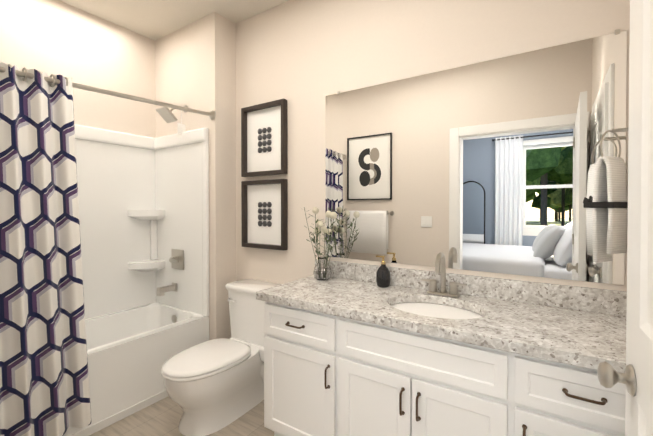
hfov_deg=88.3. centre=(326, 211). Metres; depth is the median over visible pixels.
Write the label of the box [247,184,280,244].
wall art
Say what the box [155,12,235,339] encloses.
wall
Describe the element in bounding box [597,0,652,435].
entry door
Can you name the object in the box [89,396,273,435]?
floor
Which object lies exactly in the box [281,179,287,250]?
picture frame
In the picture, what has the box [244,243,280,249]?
picture frame
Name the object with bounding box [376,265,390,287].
bottle
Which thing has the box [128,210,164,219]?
shelf
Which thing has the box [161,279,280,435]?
toilet
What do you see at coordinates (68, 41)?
wall
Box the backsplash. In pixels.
[316,260,626,315]
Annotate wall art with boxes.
[247,105,280,171]
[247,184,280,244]
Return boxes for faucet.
[420,252,467,295]
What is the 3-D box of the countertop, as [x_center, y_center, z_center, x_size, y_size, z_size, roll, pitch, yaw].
[0.443,0.450,1.587,1.592,0.041,0.563,0,1,33]
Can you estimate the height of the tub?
0.455 m
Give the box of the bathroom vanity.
[256,296,625,435]
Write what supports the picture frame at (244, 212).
attached to the wall art at (262, 193)
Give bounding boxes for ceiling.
[60,0,288,40]
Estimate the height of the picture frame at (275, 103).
0.030 m
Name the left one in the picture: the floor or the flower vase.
the floor
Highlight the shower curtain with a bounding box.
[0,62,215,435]
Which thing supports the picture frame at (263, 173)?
attached to the wall art at (266, 118)
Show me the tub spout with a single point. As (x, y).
(161, 291)
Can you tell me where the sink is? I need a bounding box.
[388,296,483,323]
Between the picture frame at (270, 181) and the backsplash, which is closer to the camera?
the backsplash
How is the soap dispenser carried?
on the countertop
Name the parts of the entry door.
door entry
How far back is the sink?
1.61 m
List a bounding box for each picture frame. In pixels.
[241,108,246,176]
[241,181,247,246]
[244,99,280,112]
[244,170,281,176]
[244,179,280,184]
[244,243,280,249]
[281,99,287,173]
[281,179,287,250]
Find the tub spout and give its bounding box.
[157,282,176,295]
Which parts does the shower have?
shower valve lever, shower valve plate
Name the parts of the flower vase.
stem, glass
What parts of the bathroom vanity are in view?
pull drawer, drawer, door, pull door, door, pull door, pull door, door, door, drawer, pull drawer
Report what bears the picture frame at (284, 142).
attached to the wall art at (266, 118)
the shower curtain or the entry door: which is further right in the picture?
the entry door
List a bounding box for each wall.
[0,0,155,137]
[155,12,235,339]
[236,0,629,290]
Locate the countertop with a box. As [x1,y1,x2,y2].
[256,276,625,371]
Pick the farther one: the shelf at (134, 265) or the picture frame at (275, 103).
the shelf at (134, 265)
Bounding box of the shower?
[63,105,208,435]
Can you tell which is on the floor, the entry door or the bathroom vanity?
the bathroom vanity
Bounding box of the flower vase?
[304,205,340,279]
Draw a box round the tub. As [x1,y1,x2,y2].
[63,302,208,435]
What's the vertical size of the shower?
2.103 m
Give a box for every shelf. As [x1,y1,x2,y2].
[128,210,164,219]
[128,259,164,271]
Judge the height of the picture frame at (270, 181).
0.030 m
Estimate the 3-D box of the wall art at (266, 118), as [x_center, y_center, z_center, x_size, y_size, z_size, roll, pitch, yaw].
[-0.456,-0.528,2.503,0.422,0.517,0.006,0,1,33]
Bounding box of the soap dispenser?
[376,255,390,287]
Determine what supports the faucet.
on the countertop
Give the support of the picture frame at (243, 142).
attached to the wall art at (266, 118)
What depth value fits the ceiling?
2.50 m

